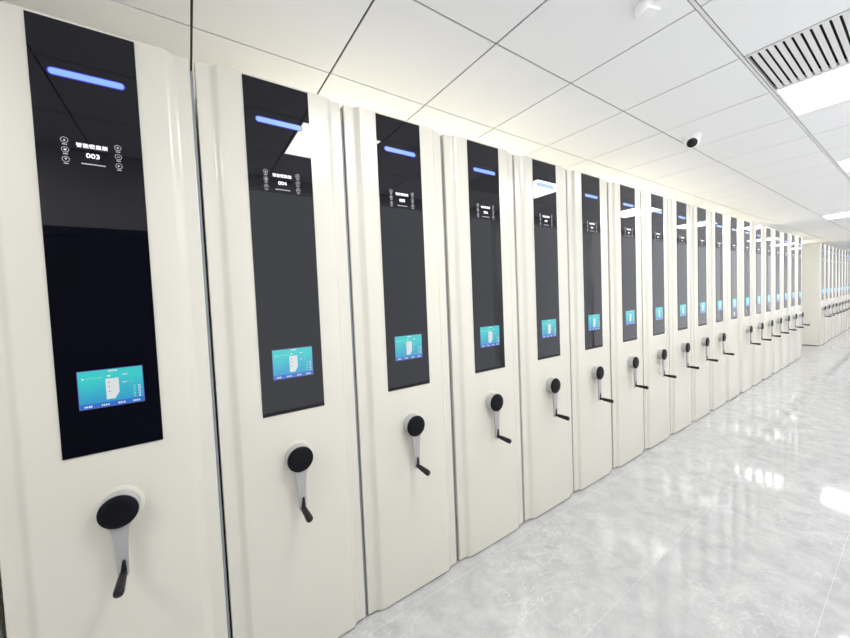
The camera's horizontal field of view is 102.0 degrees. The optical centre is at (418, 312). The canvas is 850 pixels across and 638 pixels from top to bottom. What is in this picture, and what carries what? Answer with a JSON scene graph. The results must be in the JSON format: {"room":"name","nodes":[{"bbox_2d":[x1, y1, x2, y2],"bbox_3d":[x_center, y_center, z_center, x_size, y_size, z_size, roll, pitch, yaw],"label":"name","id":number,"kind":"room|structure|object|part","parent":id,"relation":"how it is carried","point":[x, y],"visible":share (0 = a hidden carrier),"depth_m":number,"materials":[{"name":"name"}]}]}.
{"room":"archive storage room","nodes":[
{"label":"archive storage room","id":0,"kind":"room"},
{"bbox_2d":[0,0,849,247],"bbox_3d":[5.440,-1.808,6.266,23.400,0.260,5.850,-4,3,-34],"label":"ceiling","id":1,"kind":"structure","parent":0,"point":[590,87],"depth_m":1.85,"materials":[{"name":"tile"}]},
{"bbox_2d":[635,0,667,21],"bbox_3d":[0.965,-1.256,1.342,0.064,0.055,0.232,-3,2,-14],"label":"lamp","id":2,"kind":"object","parent":1,"relation":"attached to","point":[645,10],"visible":1,"depth_m":1.41,"materials":[{"name":"white plastic"}]},
{"bbox_2d":[682,133,701,148],"bbox_3d":[2.156,-1.350,2.716,0.120,0.102,0.120,-4,3,-34],"label":"dome camera","id":3,"kind":"object","parent":1,"relation":"attached to","point":[692,140],"visible":1,"depth_m":2.68,"materials":[{"name":"white plastic"}]},
{"bbox_2d":[689,0,849,180],"bbox_3d":[6.354,-1.662,4.912,23.200,0.006,0.012,-4,3,-34],"label":"trim","id":4,"kind":"structure","parent":1,"relation":"attached to","point":[694,3],"depth_m":1.90,"materials":[{"name":"white metal"}]},
{"bbox_2d":[745,8,849,90],"bbox_3d":[2.101,-1.374,1.719,0.592,0.057,0.583,-4,3,-34],"label":"ceiling vent","id":5,"kind":"object","parent":1,"relation":"in","point":[823,46],"visible":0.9,"depth_m":1.80,"materials":[{"name":"white metal"}]},
{"bbox_2d":[774,63,849,115],"bbox_3d":[2.599,-1.407,2.051,0.592,0.052,0.571,-4,3,-34],"label":"ceiling light","id":6,"kind":"object","parent":1,"relation":"attached to","point":[831,87],"visible":0.78,"depth_m":2.15,"materials":[{"name":"white plastic"}]},
{"bbox_2d":[822,212,849,218],"bbox_3d":[7.752,-1.797,6.200,0.592,0.052,0.571,-4,3,-34],"label":"ceiling light","id":7,"kind":"object","parent":1,"relation":"attached to","point":[847,213],"visible":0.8,"depth_m":6.31,"materials":[{"name":"white plastic"}]},
{"bbox_2d":[836,159,849,172],"bbox_3d":[4.592,-1.546,3.381,0.592,0.052,0.571,-4,3,-34],"label":"ceiling light","id":8,"kind":"object","parent":1,"relation":"attached to","point":[844,165],"visible":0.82,"depth_m":3.55,"materials":[{"name":"white plastic"}]},
{"bbox_2d":[230,327,849,637],"bbox_3d":[5.561,1.037,6.383,23.200,0.120,5.650,-4,3,-34],"label":"floor","id":9,"kind":"structure","parent":0,"point":[736,523],"depth_m":1.95,"materials":[{"name":"white tile"}]},
{"bbox_2d":[0,571,6,637],"bbox_3d":[-2.050,0.322,1.717,0.543,2.338,2.536,-4,3,-34],"label":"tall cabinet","id":10,"kind":"object","parent":9,"relation":"on","point":[3,634],"visible":0.02,"depth_m":1.02,"materials":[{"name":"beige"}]},
{"bbox_2d":[0,1,230,637],"bbox_3d":[-1.589,0.290,2.025,0.543,2.338,2.536,-4,3,-34],"label":"tall cabinet","id":11,"kind":"object","parent":9,"relation":"on","point":[111,518],"visible":1,"depth_m":1.06,"materials":[{"name":"beige metal"}]},
{"bbox_3d":[-0.984,-0.213,1.060,0.241,1.291,0.003,-4,3,-34],"label":"control panel","id":12,"kind":"part","parent":11,"relation":"part of","materials":[{"name":"black glass"}]},
{"bbox_3d":[-0.926,0.695,1.068,0.103,0.265,0.010,-4,3,-34],"label":"crank arm","id":13,"kind":"part","parent":11,"relation":"part of","materials":[{"name":"silver metal"}]},
{"bbox_2d":[194,61,366,637],"bbox_3d":[-1.133,0.258,2.330,0.543,2.338,2.536,-4,3,-34],"label":"tall cabinet","id":14,"kind":"object","parent":9,"relation":"on","point":[271,153],"visible":0.99,"depth_m":1.36,"materials":[{"name":"beige metal"}]},
{"bbox_3d":[-0.528,-0.245,1.364,0.241,1.291,0.003,-4,3,-34],"label":"control panel","id":15,"kind":"part","parent":14,"relation":"part of","materials":[{"name":"black glass"}]},
{"bbox_3d":[-0.470,0.663,1.372,0.103,0.265,0.010,-4,3,-34],"label":"crank arm","id":16,"kind":"part","parent":14,"relation":"part of","materials":[{"name":"silver metal"}]},
{"bbox_2d":[340,105,456,613],"bbox_3d":[-0.677,0.226,2.634,0.543,2.338,2.536,-4,3,-34],"label":"tall cabinet","id":17,"kind":"object","parent":9,"relation":"on","point":[393,165],"visible":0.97,"depth_m":1.66,"materials":[{"name":"beige metal"}]},
{"bbox_3d":[-0.072,-0.277,1.668,0.241,1.291,0.003,-4,3,-34],"label":"control panel","id":18,"kind":"part","parent":17,"relation":"part of","materials":[{"name":"black glass"}]},
{"bbox_3d":[-0.014,0.631,1.677,0.103,0.265,0.010,-4,3,-34],"label":"crank arm","id":19,"kind":"part","parent":17,"relation":"part of","materials":[{"name":"silver metal"}]},
{"bbox_2d":[440,134,523,559],"bbox_3d":[-0.215,0.193,2.942,0.543,2.338,2.536,-4,3,-34],"label":"tall cabinet","id":20,"kind":"object","parent":9,"relation":"on","point":[477,177],"visible":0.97,"depth_m":1.96,"materials":[{"name":"beige metal"}]},
{"bbox_3d":[0.390,-0.309,1.976,0.241,1.291,0.003,-4,3,-34],"label":"control panel","id":21,"kind":"part","parent":20,"relation":"part of","materials":[{"name":"black glass"}]},
{"bbox_3d":[0.448,0.599,1.985,0.103,0.265,0.010,-4,3,-34],"label":"crank arm","id":22,"kind":"part","parent":20,"relation":"part of","materials":[{"name":"silver metal"}]},
{"bbox_2d":[512,154,572,520],"bbox_3d":[0.244,0.161,3.248,0.543,2.338,2.536,-4,3,-34],"label":"tall cabinet","id":23,"kind":"object","parent":9,"relation":"on","point":[539,187],"visible":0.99,"depth_m":2.27,"materials":[{"name":"beige metal"}]},
{"bbox_3d":[0.848,-0.341,2.282,0.241,1.291,0.003,-4,3,-34],"label":"control panel","id":24,"kind":"part","parent":23,"relation":"part of","materials":[{"name":"black glass"}]},
{"bbox_3d":[0.906,0.566,2.291,0.103,0.265,0.010,-4,3,-34],"label":"crank arm","id":25,"kind":"part","parent":23,"relation":"part of","materials":[{"name":"silver metal"}]},
{"bbox_2d":[565,170,613,490],"bbox_3d":[0.700,0.129,3.552,0.543,2.338,2.536,-4,3,-34],"label":"tall cabinet","id":26,"kind":"object","parent":9,"relation":"on","point":[586,194],"visible":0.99,"depth_m":2.57,"materials":[{"name":"beige metal"}]},
{"bbox_3d":[1.304,-0.373,2.587,0.241,1.291,0.003,-4,3,-34],"label":"control panel","id":27,"kind":"part","parent":26,"relation":"part of","materials":[{"name":"black glass"}]},
{"bbox_3d":[1.362,0.534,2.595,0.103,0.265,0.010,-4,3,-34],"label":"crank arm","id":28,"kind":"part","parent":26,"relation":"part of","materials":[{"name":"silver metal"}]},
{"bbox_2d":[607,182,648,467],"bbox_3d":[1.163,0.097,3.861,0.543,2.338,2.536,-4,3,-34],"label":"tall cabinet","id":29,"kind":"object","parent":9,"relation":"on","point":[623,201],"visible":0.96,"depth_m":2.87,"materials":[{"name":"beige metal"}]},
{"bbox_3d":[1.767,-0.406,2.896,0.241,1.291,0.003,-4,3,-34],"label":"control panel","id":30,"kind":"part","parent":29,"relation":"part of","materials":[{"name":"black glass"}]},
{"bbox_3d":[1.825,0.502,2.904,0.103,0.265,0.010,-4,3,-34],"label":"crank arm","id":31,"kind":"part","parent":29,"relation":"part of","materials":[{"name":"silver metal"}]},
{"bbox_2d":[640,191,676,449],"bbox_3d":[1.622,0.065,4.168,0.543,2.338,2.536,-4,3,-34],"label":"tall cabinet","id":32,"kind":"object","parent":9,"relation":"on","point":[653,207],"visible":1,"depth_m":3.18,"materials":[{"name":"beige metal"}]},
{"bbox_3d":[2.227,-0.438,3.202,0.241,1.291,0.003,-4,3,-34],"label":"control panel","id":33,"kind":"part","parent":32,"relation":"part of","materials":[{"name":"black glass"}]},
{"bbox_3d":[2.284,0.470,3.211,0.103,0.265,0.010,-4,3,-34],"label":"crank arm","id":34,"kind":"part","parent":32,"relation":"part of","materials":[{"name":"silver metal"}]},
{"bbox_2d":[667,199,699,433],"bbox_3d":[2.079,0.033,4.473,0.543,2.338,2.536,-4,3,-34],"label":"tall cabinet","id":35,"kind":"object","parent":9,"relation":"on","point":[678,220],"visible":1,"depth_m":3.48,"materials":[{"name":"beige metal"}]},
{"bbox_3d":[2.684,-0.470,3.507,0.241,1.291,0.003,-4,3,-34],"label":"control panel","id":36,"kind":"part","parent":35,"relation":"part of","materials":[{"name":"black glass"}]},
{"bbox_3d":[2.742,0.438,3.515,0.103,0.265,0.010,-4,3,-34],"label":"crank arm","id":37,"kind":"part","parent":35,"relation":"part of","materials":[{"name":"silver metal"}]},
{"bbox_2d":[689,205,718,420],"bbox_3d":[2.532,0.001,4.775,0.543,2.338,2.536,-4,3,-34],"label":"tall cabinet","id":38,"kind":"object","parent":9,"relation":"on","point":[699,259],"visible":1,"depth_m":3.78,"materials":[{"name":"beige metal"}]},
{"bbox_3d":[3.137,-0.502,3.809,0.241,1.291,0.003,-4,3,-34],"label":"control panel","id":39,"kind":"part","parent":38,"relation":"part of","materials":[{"name":"black glass"}]},
{"bbox_3d":[3.195,0.406,3.818,0.103,0.265,0.010,-4,3,-34],"label":"crank arm","id":40,"kind":"part","parent":38,"relation":"part of","materials":[{"name":"silver metal"}]},
{"bbox_2d":[708,211,734,409],"bbox_3d":[2.985,-0.031,5.077,0.543,2.338,2.536,-4,3,-34],"label":"tall cabinet","id":41,"kind":"object","parent":9,"relation":"on","point":[716,251],"visible":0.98,"depth_m":4.08,"materials":[{"name":"beige metal"}]},
{"bbox_3d":[3.594,-0.024,4.159,0.535,2.328,0.060,-4,3,-34],"label":"panel","id":42,"kind":"part","parent":41,"relation":"part of","materials":[{"name":"white metal"}]},
{"bbox_3d":[3.590,-0.533,4.112,0.241,1.291,0.003,-4,3,-34],"label":"control panel","id":43,"kind":"part","parent":41,"relation":"part of","materials":[{"name":"black glass"}]},
{"bbox_3d":[3.648,0.374,4.120,0.103,0.265,0.010,-4,3,-34],"label":"crank arm","id":44,"kind":"part","parent":41,"relation":"part of","materials":[{"name":"silver metal"}]},
{"bbox_2d":[724,216,738,400],"bbox_3d":[3.401,-0.063,5.434,0.543,2.338,2.406,-4,3,-34],"label":"tall cabinet","id":45,"kind":"object","parent":9,"relation":"on","point":[731,247],"visible":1,"depth_m":4.38,"materials":[{"name":"beige metal"}]},
{"bbox_3d":[4.042,-0.565,4.413,0.241,1.291,0.003,-4,3,-34],"label":"control panel","id":46,"kind":"part","parent":45,"relation":"part of","materials":[{"name":"black glass"}]},
{"bbox_2d":[738,220,760,392],"bbox_3d":[3.903,-0.095,5.690,0.543,2.338,2.536,-4,3,-34],"label":"tall cabinet","id":47,"kind":"object","parent":9,"relation":"on","point":[744,227],"visible":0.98,"depth_m":4.69,"materials":[{"name":"beige metal"}]},
{"bbox_3d":[4.512,-0.088,4.772,0.535,2.328,0.060,-4,3,-34],"label":"panel","id":48,"kind":"part","parent":47,"relation":"part of","materials":[{"name":"white metal"}]},
{"bbox_3d":[4.508,-0.598,4.724,0.241,1.291,0.003,-4,3,-34],"label":"control panel","id":49,"kind":"part","parent":47,"relation":"part of","materials":[{"name":"black glass"}]},
{"bbox_2d":[751,223,771,385],"bbox_3d":[4.363,-0.127,5.997,0.543,2.338,2.536,-4,3,-34],"label":"tall cabinet","id":50,"kind":"object","parent":9,"relation":"on","point":[756,230],"visible":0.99,"depth_m":4.99,"materials":[{"name":"beige metal"}]},
{"bbox_3d":[4.971,-0.120,5.078,0.535,2.328,0.060,-4,3,-34],"label":"panel","id":51,"kind":"part","parent":50,"relation":"part of","materials":[{"name":"white metal"}]},
{"bbox_3d":[4.967,-0.630,5.031,0.241,1.291,0.003,-4,3,-34],"label":"control panel","id":52,"kind":"part","parent":50,"relation":"part of","materials":[{"name":"black glass"}]},
{"bbox_2d":[762,226,780,378],"bbox_3d":[4.822,-0.160,6.303,0.543,2.338,2.536,-4,3,-34],"label":"tall cabinet","id":53,"kind":"object","parent":9,"relation":"on","point":[767,320],"visible":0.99,"depth_m":5.31,"materials":[{"name":"beige metal"}]},
{"bbox_3d":[5.431,-0.153,5.385,0.535,2.328,0.060,-4,3,-34],"label":"panel","id":54,"kind":"part","parent":53,"relation":"part of","materials":[{"name":"white metal"}]},
{"bbox_3d":[5.427,-0.662,5.338,0.241,1.291,0.003,-4,3,-34],"label":"control panel","id":55,"kind":"part","parent":53,"relation":"part of","materials":[{"name":"black glass"}]},
{"bbox_2d":[772,229,788,372],"bbox_3d":[5.282,-0.192,6.610,0.543,2.338,2.536,-4,3,-34],"label":"tall cabinet","id":56,"kind":"object","parent":9,"relation":"on","point":[776,318],"visible":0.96,"depth_m":5.61,"materials":[{"name":"beige metal"}]},
{"bbox_3d":[5.891,-0.185,5.692,0.535,2.328,0.060,-4,3,-34],"label":"panel","id":57,"kind":"part","parent":56,"relation":"part of","materials":[{"name":"white metal"}]},
{"bbox_3d":[5.887,-0.694,5.645,0.241,1.291,0.003,-4,3,-34],"label":"control panel","id":58,"kind":"part","parent":56,"relation":"part of","materials":[{"name":"black glass"}]},
{"bbox_2d":[780,232,796,368],"bbox_3d":[5.743,-0.224,6.918,0.543,2.338,2.536,-4,3,-34],"label":"tall cabinet","id":59,"kind":"object","parent":9,"relation":"on","point":[784,315],"visible":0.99,"depth_m":5.91,"materials":[{"name":"beige metal"}]},
{"bbox_3d":[6.352,-0.217,6.000,0.535,2.328,0.060,-4,3,-34],"label":"panel","id":60,"kind":"part","parent":59,"relation":"part of","materials":[{"name":"white metal"}]},
{"bbox_3d":[6.348,-0.727,5.952,0.241,1.291,0.003,-4,3,-34],"label":"control panel","id":61,"kind":"part","parent":59,"relation":"part of","materials":[{"name":"black glass"}]},
{"bbox_2d":[788,234,803,363],"bbox_3d":[6.207,-0.257,7.228,0.543,2.338,2.536,-4,3,-34],"label":"tall cabinet","id":62,"kind":"object","parent":9,"relation":"on","point":[791,238],"visible":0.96,"depth_m":6.22,"materials":[{"name":"beige metal"}]},
{"bbox_3d":[6.816,-0.250,6.309,0.535,2.328,0.060,-4,3,-34],"label":"panel","id":63,"kind":"part","parent":62,"relation":"part of","materials":[{"name":"white metal"}]},
{"bbox_3d":[6.812,-0.759,6.262,0.241,1.291,0.003,-4,3,-34],"label":"control panel","id":64,"kind":"part","parent":62,"relation":"part of","materials":[{"name":"black glass"}]},
{"bbox_2d":[795,236,809,359],"bbox_3d":[6.672,-0.289,7.537,0.543,2.338,2.536,-4,3,-34],"label":"tall cabinet","id":65,"kind":"object","parent":9,"relation":"on","point":[798,240],"visible":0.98,"depth_m":6.54,"materials":[{"name":"beige metal"}]},
{"bbox_3d":[7.280,-0.282,6.619,0.535,2.328,0.060,-4,3,-34],"label":"panel","id":66,"kind":"part","parent":65,"relation":"part of","materials":[{"name":"white metal"}]},
{"bbox_3d":[7.276,-0.792,6.572,0.241,1.291,0.003,-4,3,-34],"label":"control panel","id":67,"kind":"part","parent":65,"relation":"part of","materials":[{"name":"black glass"}]},
{"bbox_2d":[802,243,831,345],"bbox_3d":[8.698,-0.431,8.890,0.546,2.338,2.536,-4,3,-34],"label":"tall cabinet","id":68,"kind":"object","parent":9,"relation":"on","point":[813,307],"visible":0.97,"depth_m":7.91,"materials":[{"name":"beige metal"}]},
{"bbox_3d":[8.431,-0.421,8.808,0.009,2.324,2.376,-4,3,-34],"label":"panel","id":69,"kind":"part","parent":68,"relation":"part of","materials":[{"name":"beige metal"}]},
{"bbox_3d":[9.308,-0.424,7.972,0.535,2.328,0.060,-4,3,-34],"label":"panel","id":70,"kind":"part","parent":68,"relation":"part of","materials":[{"name":"white metal"}]},
{"bbox_3d":[9.304,-0.934,7.925,0.241,1.291,0.003,-4,3,-34],"label":"control panel","id":71,"kind":"part","parent":68,"relation":"part of","materials":[{"name":"black glass"}]},
{"bbox_2d":[824,244,834,342],"bbox_3d":[9.160,-0.464,9.198,0.543,2.338,2.536,-4,3,-34],"label":"tall cabinet","id":72,"kind":"object","parent":9,"relation":"on","point":[825,245],"visible":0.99,"depth_m":8.20,"materials":[{"name":"beige metal"}]},
{"bbox_3d":[9.769,-0.457,8.280,0.535,2.328,0.060,-4,3,-34],"label":"panel","id":73,"kind":"part","parent":72,"relation":"part of","materials":[{"name":"white metal"}]},
{"bbox_3d":[9.765,-0.966,8.232,0.241,1.291,0.003,-4,3,-34],"label":"control panel","id":74,"kind":"part","parent":72,"relation":"part of","materials":[{"name":"black glass"}]},
{"bbox_2d":[828,246,838,339],"bbox_3d":[9.621,-0.496,9.505,0.543,2.338,2.536,-4,3,-34],"label":"tall cabinet","id":75,"kind":"object","parent":9,"relation":"on","point":[829,247],"visible":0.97,"depth_m":8.52,"materials":[{"name":"beige metal"}]},
{"bbox_3d":[10.229,-0.489,8.587,0.535,2.328,0.060,-4,3,-34],"label":"panel","id":76,"kind":"part","parent":75,"relation":"part of","materials":[{"name":"white metal"}]},
{"bbox_3d":[10.225,-0.998,8.540,0.241,1.291,0.003,-4,3,-34],"label":"control panel","id":77,"kind":"part","parent":75,"relation":"part of","materials":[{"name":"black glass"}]},
{"bbox_2d":[832,247,841,337],"bbox_3d":[10.081,-0.528,9.812,0.543,2.338,2.536,-4,3,-34],"label":"tall cabinet","id":78,"kind":"object","parent":9,"relation":"on","point":[833,248],"visible":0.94,"depth_m":8.82,"materials":[{"name":"beige metal"}]},
{"bbox_3d":[10.690,-0.521,8.894,0.535,2.328,0.060,-4,3,-34],"label":"panel","id":79,"kind":"part","parent":78,"relation":"part of","materials":[{"name":"white metal"}]},
{"bbox_3d":[10.685,-1.030,8.847,0.241,1.291,0.003,-4,3,-34],"label":"control panel","id":80,"kind":"part","parent":78,"relation":"part of","materials":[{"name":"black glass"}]},
{"bbox_2d":[835,248,844,335],"bbox_3d":[10.542,-0.560,10.120,0.543,2.338,2.536,-4,3,-34],"label":"tall cabinet","id":81,"kind":"object","parent":9,"relation":"on","point":[837,249],"visible":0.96,"depth_m":9.13,"materials":[{"name":"beige metal"}]},
{"bbox_3d":[11.150,-0.553,9.201,0.535,2.328,0.060,-4,3,-34],"label":"panel","id":82,"kind":"part","parent":81,"relation":"part of","materials":[{"name":"white metal"}]},
{"bbox_3d":[11.146,-1.063,9.154,0.241,1.291,0.003,-4,3,-34],"label":"control panel","id":83,"kind":"part","parent":81,"relation":"part of","materials":[{"name":"black glass"}]},
{"bbox_2d":[838,249,847,333],"bbox_3d":[11.002,-0.593,10.427,0.543,2.338,2.536,-4,3,-34],"label":"tall cabinet","id":84,"kind":"object","parent":9,"relation":"on","point":[840,250],"visible":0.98,"depth_m":9.44,"materials":[{"name":"beige metal"}]},
{"bbox_3d":[11.611,-0.586,9.509,0.535,2.328,0.060,-4,3,-34],"label":"panel","id":85,"kind":"part","parent":84,"relation":"part of","materials":[{"name":"white metal"}]},
{"bbox_3d":[11.606,-1.095,9.461,0.241,1.291,0.003,-4,3,-34],"label":"control panel","id":86,"kind":"part","parent":84,"relation":"part of","materials":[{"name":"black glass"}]},
{"bbox_2d":[841,249,849,331],"bbox_3d":[11.463,-0.625,10.734,0.543,2.338,2.536,-4,3,-34],"label":"tall cabinet","id":87,"kind":"object","parent":9,"relation":"on","point":[843,251],"visible":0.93,"depth_m":9.74,"materials":[{"name":"beige metal"}]},
{"bbox_3d":[12.071,-0.618,9.816,0.535,2.328,0.060,-4,3,-34],"label":"panel","id":88,"kind":"part","parent":87,"relation":"part of","materials":[{"name":"white metal"}]},
{"bbox_3d":[12.067,-1.127,9.769,0.241,1.291,0.003,-4,3,-34],"label":"control panel","id":89,"kind":"part","parent":87,"relation":"part of","materials":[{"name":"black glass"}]},
{"bbox_2d":[844,250,848,330],"bbox_3d":[11.923,-0.657,11.042,0.543,2.338,2.536,-4,3,-34],"label":"tall cabinet","id":90,"kind":"object","parent":9,"relation":"on","point":[846,252],"visible":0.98,"depth_m":10.05,"materials":[{"name":"beige metal"}]},
{"bbox_3d":[12.527,-1.160,10.076,0.241,1.291,0.003,-4,3,-34],"label":"control panel","id":91,"kind":"part","parent":90,"relation":"part of","materials":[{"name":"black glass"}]},
{"bbox_2d":[847,251,849,328],"bbox_3d":[12.383,-0.689,11.349,0.543,2.338,2.536,-4,3,-34],"label":"tall cabinet","id":92,"kind":"object","parent":9,"relation":"on","point":[848,262],"visible":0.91,"depth_m":10.34,"materials":[{"name":"beige metal"}]},
{"bbox_3d":[12.988,-1.192,10.383,0.241,1.291,0.003,-4,3,-34],"label":"control panel","id":93,"kind":"part","parent":92,"relation":"part of","materials":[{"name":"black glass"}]},
{"bbox_2d":[839,247,849,250],"bbox_3d":[15.171,-1.153,12.776,0.100,2.909,5.850,-4,3,-34],"label":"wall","id":94,"kind":"structure","parent":0,"point":[843,248],"depth_m":12.33,"materials":[{"name":"white paint"}]}
]}

